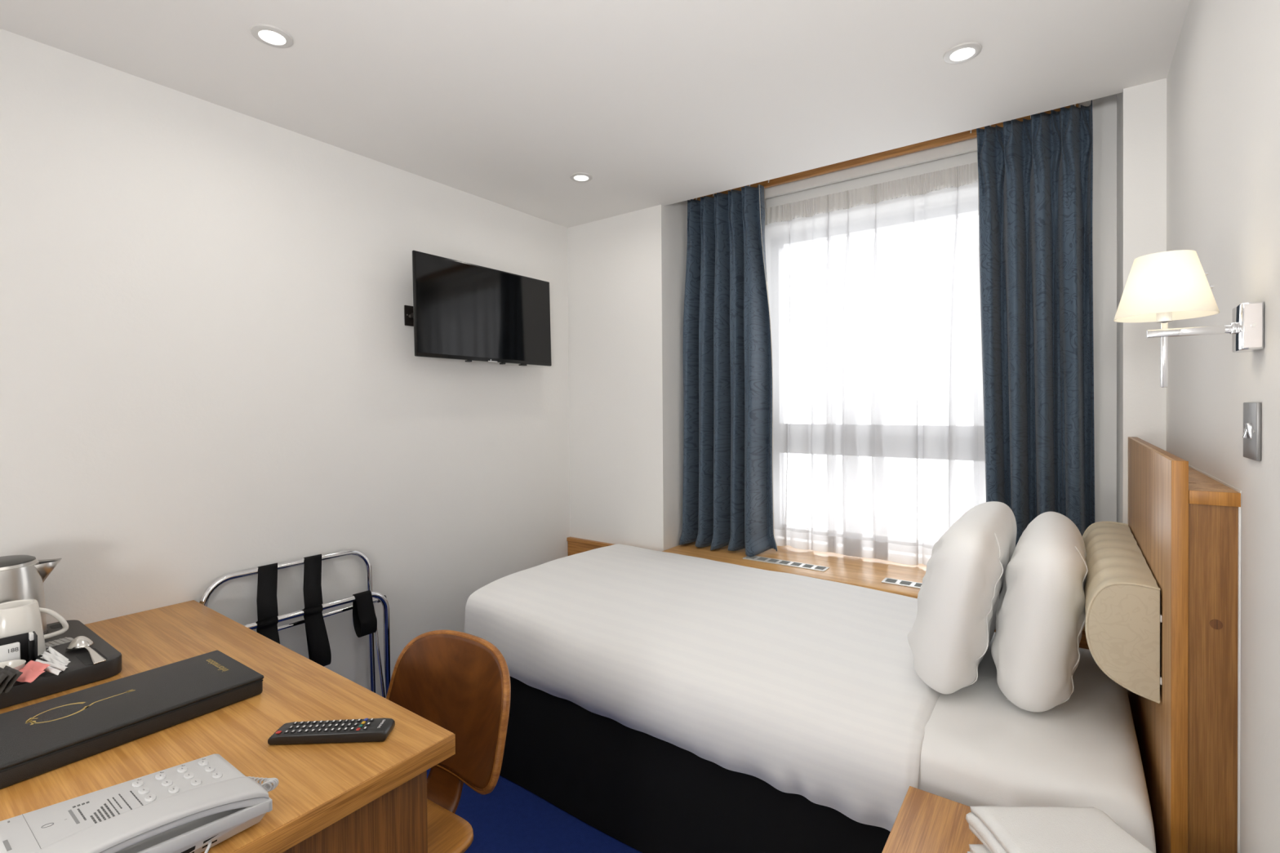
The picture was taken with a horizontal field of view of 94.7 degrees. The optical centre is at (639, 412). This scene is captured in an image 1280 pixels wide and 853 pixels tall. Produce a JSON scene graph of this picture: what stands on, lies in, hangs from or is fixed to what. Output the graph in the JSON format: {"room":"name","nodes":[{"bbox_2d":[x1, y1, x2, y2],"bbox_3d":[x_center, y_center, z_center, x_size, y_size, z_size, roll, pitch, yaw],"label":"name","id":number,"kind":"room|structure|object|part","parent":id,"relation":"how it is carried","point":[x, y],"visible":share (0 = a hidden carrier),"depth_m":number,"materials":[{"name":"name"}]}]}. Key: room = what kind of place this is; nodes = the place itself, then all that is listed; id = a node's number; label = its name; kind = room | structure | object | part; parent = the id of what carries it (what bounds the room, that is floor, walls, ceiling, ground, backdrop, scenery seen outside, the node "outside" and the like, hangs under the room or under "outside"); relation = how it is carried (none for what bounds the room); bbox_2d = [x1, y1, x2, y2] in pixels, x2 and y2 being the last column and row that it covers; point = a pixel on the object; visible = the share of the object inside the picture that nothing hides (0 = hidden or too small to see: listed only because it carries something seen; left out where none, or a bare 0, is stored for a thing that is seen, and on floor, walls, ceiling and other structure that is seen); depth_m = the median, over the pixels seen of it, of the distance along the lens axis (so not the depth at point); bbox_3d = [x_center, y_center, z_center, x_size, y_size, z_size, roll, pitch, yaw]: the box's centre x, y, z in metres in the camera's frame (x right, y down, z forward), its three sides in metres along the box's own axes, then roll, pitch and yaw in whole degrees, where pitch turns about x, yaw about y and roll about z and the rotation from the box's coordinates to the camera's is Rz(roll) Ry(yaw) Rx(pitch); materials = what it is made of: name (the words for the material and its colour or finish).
{"room":"hotel room","nodes":[
{"label":"hotel room","id":0,"kind":"room"},
{"bbox_2d":[0,28,569,696],"bbox_3d":[-1.424,0.032,1.931,0.120,2.600,3.550,0,1,36],"label":"wall","id":1,"kind":"structure","parent":0,"point":[210,369],"depth_m":1.95,"materials":[{"name":"white paint"}]},
{"bbox_2d":[404,250,551,366],"bbox_3d":[-0.722,-0.435,2.681,0.132,0.428,0.760,-2,0,36],"label":"tv","id":2,"kind":"object","parent":1,"relation":"attached to","point":[460,310],"visible":1,"depth_m":2.58,"materials":[{"name":"black plastic"}]},
{"bbox_2d":[426,768,641,852],"bbox_3d":[-0.161,1.357,1.466,2.669,0.060,4.250,0,1,36],"label":"floor","id":3,"kind":"structure","parent":0,"point":[511,818],"depth_m":1.89,"materials":[{"name":"blue carpet"}]},
{"bbox_2d":[0,600,455,852],"bbox_3d":[-1.082,0.965,1.177,1.316,0.744,0.726,0,1,36],"label":"desk","id":4,"kind":"object","parent":3,"relation":"on","point":[360,797],"visible":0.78,"depth_m":1.04,"materials":[{"name":"brown wood"}]},
{"bbox_2d":[0,620,121,709],"bbox_3d":[-1.470,0.573,1.280,0.432,0.042,0.445,0,1,35],"label":"tray","id":5,"kind":"object","parent":4,"relation":"on","point":[81,670],"visible":0.52,"depth_m":1.30,"materials":[{"name":"black plastic"}]},
{"bbox_2d":[0,671,8,684],"bbox_3d":[-1.292,0.537,1.174,0.063,0.039,0.025,0,1,21],"label":"sachet","id":6,"kind":"object","parent":5,"relation":"on","point":[2,676],"visible":1,"depth_m":1.17,"materials":[{"name":"grey paper"}]},
{"bbox_2d":[0,667,14,694],"bbox_3d":[-1.283,0.537,1.180,0.063,0.039,0.025,0,1,21],"label":"sachet","id":7,"kind":"object","parent":5,"relation":"on","point":[4,683],"visible":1,"depth_m":1.18,"materials":[{"name":"grey paper"}]},
{"bbox_2d":[2,665,22,693],"bbox_3d":[-1.274,0.537,1.186,0.063,0.039,0.025,0,1,21],"label":"sachet","id":8,"kind":"object","parent":5,"relation":"on","point":[17,673],"visible":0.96,"depth_m":1.18,"materials":[{"name":"grey paper"}]},
{"bbox_2d":[0,659,26,671],"bbox_3d":[-1.319,0.539,1.222,0.064,0.027,0.064,0,1,36],"label":"pot","id":9,"kind":"object","parent":5,"relation":"on","point":[17,664],"visible":0.48,"depth_m":1.25,"materials":[{"name":"white ceramic"}]},
{"bbox_2d":[0,631,37,664],"bbox_3d":[-1.380,0.520,1.237,0.040,0.066,0.160,0,1,38],"label":"holder","id":10,"kind":"object","parent":5,"relation":"on","point":[28,641],"visible":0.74,"depth_m":1.29,"materials":[{"name":"black plastic"}]},
{"bbox_2d":[0,642,20,662],"bbox_3d":[-1.383,0.524,1.239,0.016,0.050,0.112,0,1,38],"label":"packet","id":11,"kind":"object","parent":10,"relation":"in","point":[11,651],"visible":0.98,"depth_m":1.27,"materials":[{"name":"white paper"}]},
{"bbox_2d":[0,555,61,635],"bbox_3d":[-1.540,0.450,1.402,0.214,0.204,0.158,-1,1,-22],"label":"kettle","id":12,"kind":"object","parent":5,"relation":"on","point":[22,577],"visible":0.66,"depth_m":1.41,"materials":[{"name":"silver metal"}]},
{"bbox_3d":[-1.527,0.358,1.406,0.122,0.019,0.122,0,1,36],"label":"lid","id":13,"kind":"part","parent":12,"relation":"part of","materials":[{"name":"grey metal"}]},
{"bbox_3d":[-1.481,0.396,1.470,0.081,0.055,0.057,0,1,36],"label":"spout","id":14,"kind":"part","parent":12,"relation":"part of","materials":[{"name":"silver metal"}]},
{"bbox_2d":[16,668,45,683],"bbox_3d":[-1.259,0.540,1.210,0.050,0.017,0.029,0,1,3],"label":"sachet","id":15,"kind":"object","parent":5,"relation":"on","point":[28,676],"visible":0.78,"depth_m":1.21,"materials":[{"name":"pink paper"}]},
{"bbox_2d":[22,660,49,671],"bbox_3d":[-1.263,0.534,1.226,0.053,0.025,0.028,0,1,13],"label":"sachet","id":16,"kind":"object","parent":15,"relation":"on","point":[35,666],"visible":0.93,"depth_m":1.23,"materials":[{"name":"pink paper"}]},
{"bbox_2d":[0,599,68,656],"bbox_3d":[-1.401,0.492,1.333,0.131,0.120,0.104,-1,1,-22],"label":"mug","id":17,"kind":"object","parent":5,"relation":"on","point":[17,617],"visible":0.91,"depth_m":1.33,"materials":[{"name":"white ceramic"}]},
{"bbox_3d":[-1.375,0.488,1.381,0.013,0.077,0.053,0,1,36],"label":"handle","id":18,"kind":"part","parent":17,"relation":"part of","materials":[{"name":"white ceramic"}]},
{"bbox_2d":[35,661,61,675],"bbox_3d":[-1.256,0.540,1.247,0.082,0.019,0.010,0,1,16],"label":"stick","id":19,"kind":"object","parent":5,"relation":"on","point":[50,669],"visible":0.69,"depth_m":1.24,"materials":[{"name":"white paper"}]},
{"bbox_2d":[35,658,67,671],"bbox_3d":[-1.262,0.540,1.261,0.082,0.018,0.010,0,1,10],"label":"stick","id":20,"kind":"object","parent":5,"relation":"on","point":[62,668],"visible":0.73,"depth_m":1.26,"materials":[{"name":"white paper"}]},
{"bbox_2d":[40,653,66,666],"bbox_3d":[-1.269,0.538,1.275,0.082,0.021,0.010,0,1,21],"label":"stick","id":21,"kind":"object","parent":5,"relation":"on","point":[46,657],"visible":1,"depth_m":1.27,"materials":[{"name":"white paper"}]},
{"bbox_2d":[40,651,70,665],"bbox_3d":[-1.277,0.537,1.288,0.082,0.021,0.010,0,1,16],"label":"stick","id":22,"kind":"object","parent":5,"relation":"on","point":[66,662],"visible":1,"depth_m":1.28,"materials":[{"name":"white paper"}]},
{"bbox_2d":[45,646,68,660],"bbox_3d":[-1.286,0.535,1.301,0.082,0.023,0.010,0,1,24],"label":"stick","id":23,"kind":"object","parent":5,"relation":"on","point":[50,650],"visible":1,"depth_m":1.30,"materials":[{"name":"white paper"}]},
{"bbox_2d":[65,635,106,664],"bbox_3d":[-1.258,0.537,1.350,0.174,0.028,0.048,0,1,29],"label":"teaspoon","id":24,"kind":"object","parent":5,"relation":"on","point":[81,642],"visible":1,"depth_m":1.36,"materials":[{"name":"silver metal"}]},
{"bbox_2d":[65,635,94,650],"bbox_3d":[-1.309,0.537,1.378,0.059,0.028,0.048,0,1,29],"label":"bowl","id":25,"kind":"object","parent":24,"relation":"attached to","point":[81,642],"depth_m":1.37,"materials":[{"name":"silver metal"}]},
{"bbox_3d":[-1.239,0.543,1.327,0.119,0.013,0.021,0,1,31],"label":"handle","id":26,"kind":"part","parent":24,"relation":"part of","materials":[{"name":"silver metal"}]},
{"bbox_2d":[0,650,263,789],"bbox_3d":[-1.009,0.573,1.126,0.237,0.039,0.435,0,1,35],"label":"box","id":27,"kind":"object","parent":4,"relation":"on","point":[36,740],"visible":1,"depth_m":1.10,"materials":[{"name":"black"}]},
{"bbox_2d":[0,754,279,852],"bbox_3d":[-0.694,0.551,0.762,0.194,0.084,0.369,0,1,35],"label":"telephone","id":28,"kind":"object","parent":4,"relation":"on","point":[193,806],"visible":1,"depth_m":0.78,"materials":[{"name":"grey plastic"}]},
{"bbox_3d":[-0.568,0.554,0.882,0.076,0.034,0.029,0,1,35],"label":"coiled cord","id":29,"kind":"part","parent":28,"relation":"part of","materials":[{"name":"grey plastic"}]},
{"bbox_2d":[267,718,395,745],"bbox_3d":[-0.559,0.578,1.072,0.207,0.023,0.047,0,1,-2],"label":"remote control","id":30,"kind":"object","parent":4,"relation":"on","point":[371,730],"visible":1,"depth_m":1.05,"materials":[{"name":"black plastic"}]},
{"bbox_3d":[-0.596,0.984,0.804,0.022,0.705,0.688,0,1,36],"label":"panel","id":31,"kind":"part","parent":4,"relation":"part of","materials":[{"name":"brown wood"}]},
{"bbox_2d":[199,549,391,698],"bbox_3d":[-1.152,0.917,2.049,0.165,0.800,0.593,0,1,36],"label":"luggage rack","id":32,"kind":"object","parent":3,"relation":"on","point":[364,617],"visible":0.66,"depth_m":2.05,"materials":[{"name":"silver metal"}]},
{"bbox_3d":[-1.127,0.993,2.036,0.030,0.648,0.568,0,1,36],"label":"frame","id":33,"kind":"part","parent":32,"relation":"part of","materials":[{"name":"silver metal"}]},
{"bbox_3d":[-0.980,1.020,2.236,0.108,0.590,0.013,0,1,29],"label":"leg","id":34,"kind":"part","parent":32,"relation":"part of","materials":[{"name":"silver metal"}]},
{"bbox_2d":[386,630,511,852],"bbox_3d":[-0.558,0.933,1.207,0.416,0.784,0.556,0,1,34],"label":"dining chair","id":35,"kind":"object","parent":3,"relation":"on","point":[458,682],"visible":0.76,"depth_m":1.36,"materials":[{"name":"brown wood"}]},
{"bbox_3d":[-0.436,0.686,1.384,0.405,0.281,0.115,0,1,34],"label":"backrest","id":36,"kind":"part","parent":35,"relation":"part of","materials":[{"name":"brown wood"}]},
{"bbox_3d":[-0.593,0.897,1.155,0.380,0.061,0.431,0,1,34],"label":"seat","id":37,"kind":"part","parent":35,"relation":"part of","materials":[{"name":"brown wood"}]},
{"bbox_2d":[499,631,1155,852],"bbox_3d":[0.425,1.017,1.998,1.920,0.593,0.944,0,1,36],"label":"bed","id":38,"kind":"object","parent":3,"relation":"on","point":[648,793],"visible":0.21,"depth_m":1.52,"materials":[{"name":"black fabric"}]},
{"bbox_2d":[463,543,940,831],"bbox_3d":[0.251,0.796,2.135,1.571,0.300,1.009,0,1,36],"label":"duvet","id":39,"kind":"object","parent":38,"relation":"on","point":[811,688],"visible":0.94,"depth_m":1.76,"materials":[{"name":"white fabric"}]},
{"bbox_2d":[907,501,1017,694],"bbox_3d":[0.934,0.501,1.696,0.231,0.446,0.682,0,1,37],"label":"pillow","id":40,"kind":"object","parent":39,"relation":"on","point":[953,628],"visible":0.92,"depth_m":1.44,"materials":[{"name":"white fabric"}]},
{"bbox_2d":[991,511,1088,712],"bbox_3d":[1.110,0.520,1.630,0.220,0.436,0.663,0,1,35],"label":"pillow","id":41,"kind":"object","parent":38,"relation":"on","point":[1041,612],"visible":0.95,"depth_m":1.38,"materials":[{"name":"white fabric"}]},
{"bbox_2d":[881,786,982,852],"bbox_3d":[0.590,1.067,0.928,0.417,0.520,0.550,0,1,36],"label":"bedside table","id":42,"kind":"object","parent":3,"relation":"on","point":[926,822],"visible":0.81,"depth_m":1.15,"materials":[{"name":"brown wood"}]},
{"bbox_2d":[967,844,991,852],"bbox_3d":[0.722,0.788,0.926,0.276,0.033,0.276,0,1,1],"label":"folded towel","id":43,"kind":"object","parent":42,"relation":"on","point":[974,848],"visible":0.14,"depth_m":1.05,"materials":[{"name":"white fabric"}]},
{"bbox_2d":[965,806,1153,852],"bbox_3d":[0.722,0.743,0.945,0.253,0.050,0.285,0,1,0],"label":"notepad","id":44,"kind":"object","parent":43,"relation":"on","point":[1001,829],"visible":1,"depth_m":1.02,"materials":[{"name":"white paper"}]},
{"bbox_2d":[0,0,1190,227],"bbox_3d":[-0.191,-1.136,1.426,2.669,0.272,4.210,0,1,36],"label":"ceiling","id":45,"kind":"structure","parent":0,"point":[661,102],"depth_m":1.74,"materials":[{"name":"white paint"}]},
{"bbox_2d":[250,23,293,48],"bbox_3d":[-0.971,-0.993,1.556,0.096,0.007,0.096,0,1,36],"label":"recessed light","id":46,"kind":"object","parent":45,"relation":"in","point":[271,35],"visible":1,"depth_m":1.55,"materials":[{"name":"grey plastic"}]},
{"bbox_2d":[569,172,592,182],"bbox_3d":[-0.252,-1.007,2.524,0.096,0.007,0.096,0,1,36],"label":"recessed light","id":47,"kind":"object","parent":45,"relation":"in","point":[578,176],"visible":1,"depth_m":2.52,"materials":[{"name":"white"}]},
{"bbox_2d":[942,41,982,63],"bbox_3d":[0.904,-1.007,1.653,0.096,0.007,0.096,0,1,36],"label":"recessed light","id":48,"kind":"object","parent":45,"relation":"in","point":[962,52],"visible":1,"depth_m":1.65,"materials":[{"name":"white"}]},
{"bbox_2d":[566,78,1166,690],"bbox_3d":[0.823,0.007,2.821,2.709,2.600,0.788,0,1,36],"label":"wall","id":49,"kind":"structure","parent":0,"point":[627,271],"depth_m":2.89,"materials":[{"name":"white paint"}]},
{"bbox_2d":[679,184,777,556],"bbox_3d":[0.427,-0.214,2.908,0.470,1.768,0.214,0,1,34],"label":"curtain","id":50,"kind":"object","parent":49,"relation":"hanging from","point":[727,492],"visible":1,"depth_m":2.88,"materials":[{"name":"blue fabric"}]},
{"bbox_2d":[742,555,829,571],"bbox_3d":[0.648,0.672,2.642,0.380,0.006,0.072,0,1,36],"label":"vent","id":51,"kind":"object","parent":49,"relation":"on","point":[788,563],"visible":0.96,"depth_m":2.62,"materials":[{"name":"silver metal"}]},
{"bbox_2d":[746,555,757,559],"bbox_3d":[0.519,0.670,2.736,0.038,0.002,0.048,0,1,36],"label":"grille","id":52,"kind":"object","parent":51,"relation":"attached to","point":[753,557],"depth_m":2.72,"materials":[{"name":"grey metal"}]},
{"bbox_2d":[756,557,768,560],"bbox_3d":[0.562,0.670,2.704,0.038,0.002,0.048,0,1,36],"label":"grille","id":53,"kind":"object","parent":51,"relation":"attached to","point":[757,558],"depth_m":2.70,"materials":[{"name":"grey metal"}]},
{"bbox_2d":[767,559,779,562],"bbox_3d":[0.606,0.670,2.673,0.038,0.002,0.048,0,1,36],"label":"grille","id":54,"kind":"object","parent":51,"relation":"attached to","point":[768,560],"depth_m":2.67,"materials":[{"name":"grey metal"}]},
{"bbox_2d":[778,560,791,564],"bbox_3d":[0.649,0.670,2.641,0.038,0.002,0.048,0,1,36],"label":"grille","id":55,"kind":"object","parent":51,"relation":"attached to","point":[780,562],"depth_m":2.64,"materials":[{"name":"grey metal"}]},
{"bbox_2d":[790,562,802,565],"bbox_3d":[0.692,0.670,2.610,0.038,0.002,0.048,0,1,36],"label":"grille","id":56,"kind":"object","parent":51,"relation":"attached to","point":[791,563],"depth_m":2.61,"materials":[{"name":"grey metal"}]},
{"bbox_2d":[802,564,813,568],"bbox_3d":[0.735,0.670,2.578,0.038,0.002,0.048,0,1,36],"label":"grille","id":57,"kind":"object","parent":51,"relation":"attached to","point":[804,566],"depth_m":2.57,"materials":[{"name":"grey metal"}]},
{"bbox_2d":[813,565,826,569],"bbox_3d":[0.779,0.670,2.547,0.038,0.002,0.048,0,1,36],"label":"grille","id":58,"kind":"object","parent":51,"relation":"attached to","point":[815,567],"depth_m":2.55,"materials":[{"name":"grey metal"}]},
{"bbox_2d":[764,162,986,565],"bbox_3d":[1.063,-0.181,2.673,1.423,1.695,0.045,0,1,36],"label":"sheer curtain","id":59,"kind":"object","parent":49,"relation":"hanging from","point":[878,433],"visible":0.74,"depth_m":2.65,"materials":[{"name":"white fabric"}]},
{"bbox_3d":[0.935,-1.148,2.615,1.620,0.100,0.050,0,1,36],"label":"curtain rail","id":60,"kind":"part","parent":49,"relation":"part of","materials":[{"name":"brown wood"}]},
{"bbox_2d":[881,577,922,588],"bbox_3d":[1.133,0.672,2.261,0.380,0.006,0.072,0,1,36],"label":"vent","id":61,"kind":"object","parent":49,"relation":"on","point":[886,580],"visible":0.41,"depth_m":2.32,"materials":[{"name":"grey metal"}]},
{"bbox_2d":[884,578,897,582],"bbox_3d":[1.004,0.671,2.355,0.038,0.002,0.048,0,1,36],"label":"grille","id":62,"kind":"object","parent":61,"relation":"attached to","point":[886,580],"depth_m":2.35,"materials":[{"name":"grey metal"}]},
{"bbox_2d":[899,580,911,585],"bbox_3d":[1.047,0.670,2.323,0.038,0.002,0.048,0,1,36],"label":"grille","id":63,"kind":"object","parent":61,"relation":"attached to","point":[901,582],"depth_m":2.32,"materials":[{"name":"grey metal"}]},
{"bbox_2d":[914,582,922,586],"bbox_3d":[1.090,0.670,2.292,0.038,0.002,0.048,0,1,36],"label":"grille","id":64,"kind":"object","parent":61,"relation":"attached to","point":[916,584],"depth_m":2.30,"materials":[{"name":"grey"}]},
{"bbox_2d":[976,99,1094,546],"bbox_3d":[1.440,-0.214,2.155,0.370,1.768,0.224,0,1,36],"label":"curtain","id":65,"kind":"object","parent":49,"relation":"hanging from","point":[1035,175],"visible":0.88,"depth_m":2.14,"materials":[{"name":"blue fabric"}]},
{"bbox_2d":[1165,0,1279,852],"bbox_3d":[0.671,0.031,0.409,0.120,2.600,3.550,0,1,36],"label":"wall","id":66,"kind":"structure","parent":0,"point":[1223,78],"depth_m":1.03,"materials":[{"name":"white paint"}]},
{"bbox_2d":[1127,436,1241,852],"bbox_3d":[1.289,0.699,1.440,0.090,1.236,0.968,0,1,36],"label":"headboard","id":67,"kind":"object","parent":66,"relation":"attached to","point":[1183,519],"visible":0.87,"depth_m":1.06,"materials":[{"name":"brown wood"}]},
{"bbox_2d":[1082,521,1162,703],"bbox_3d":[1.219,0.460,1.525,0.123,0.236,0.780,0,1,36],"label":"bolster","id":68,"kind":"object","parent":67,"relation":"attached to","point":[1123,620],"visible":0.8,"depth_m":1.22,"materials":[{"name":"beige fabric"}]},
{"bbox_3d":[1.257,0.699,1.466,0.008,1.236,0.964,0,1,36],"label":"panel","id":69,"kind":"part","parent":67,"relation":"part of","materials":[{"name":"brown wood"}]},
{"bbox_3d":[1.022,0.743,1.055,0.064,1.160,0.018,0,1,36],"label":"panel","id":70,"kind":"part","parent":67,"relation":"part of","materials":[{"name":"brown wood"}]},
{"bbox_2d":[1113,249,1263,387],"bbox_3d":[0.898,-0.153,0.976,0.178,0.220,0.133,0,1,36],"label":"wall lamp","id":71,"kind":"object","parent":66,"relation":"attached to","point":[1163,287],"visible":1,"depth_m":0.95,"materials":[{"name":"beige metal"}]},
{"bbox_3d":[0.880,-0.098,0.990,0.009,0.110,0.009,0,1,36],"label":"stem","id":72,"kind":"part","parent":71,"relation":"part of","materials":[{"name":"silver metal"}]},
{"bbox_3d":[0.879,-0.212,0.989,0.133,0.102,0.133,0,1,36],"label":"lamp shade","id":73,"kind":"part","parent":71,"relation":"part of","materials":[{"name":"white fabric"}]},
{"bbox_3d":[0.903,-0.134,0.972,0.103,0.013,0.012,0,1,36],"label":"arm","id":74,"kind":"part","parent":71,"relation":"part of","materials":[{"name":"silver metal"}]},
{"bbox_3d":[0.960,-0.134,0.931,0.024,0.073,0.068,0,1,36],"label":"plate","id":75,"kind":"part","parent":71,"relation":"part of","materials":[{"name":"silver metal"}]},
{"bbox_2d":[1242,402,1261,461],"bbox_3d":[0.981,0.029,0.949,0.011,0.091,0.087,0,1,36],"label":"light switch","id":76,"kind":"object","parent":66,"relation":"attached to","point":[1251,436],"visible":1,"depth_m":0.93,"materials":[{"name":"silver metal"}]}
]}

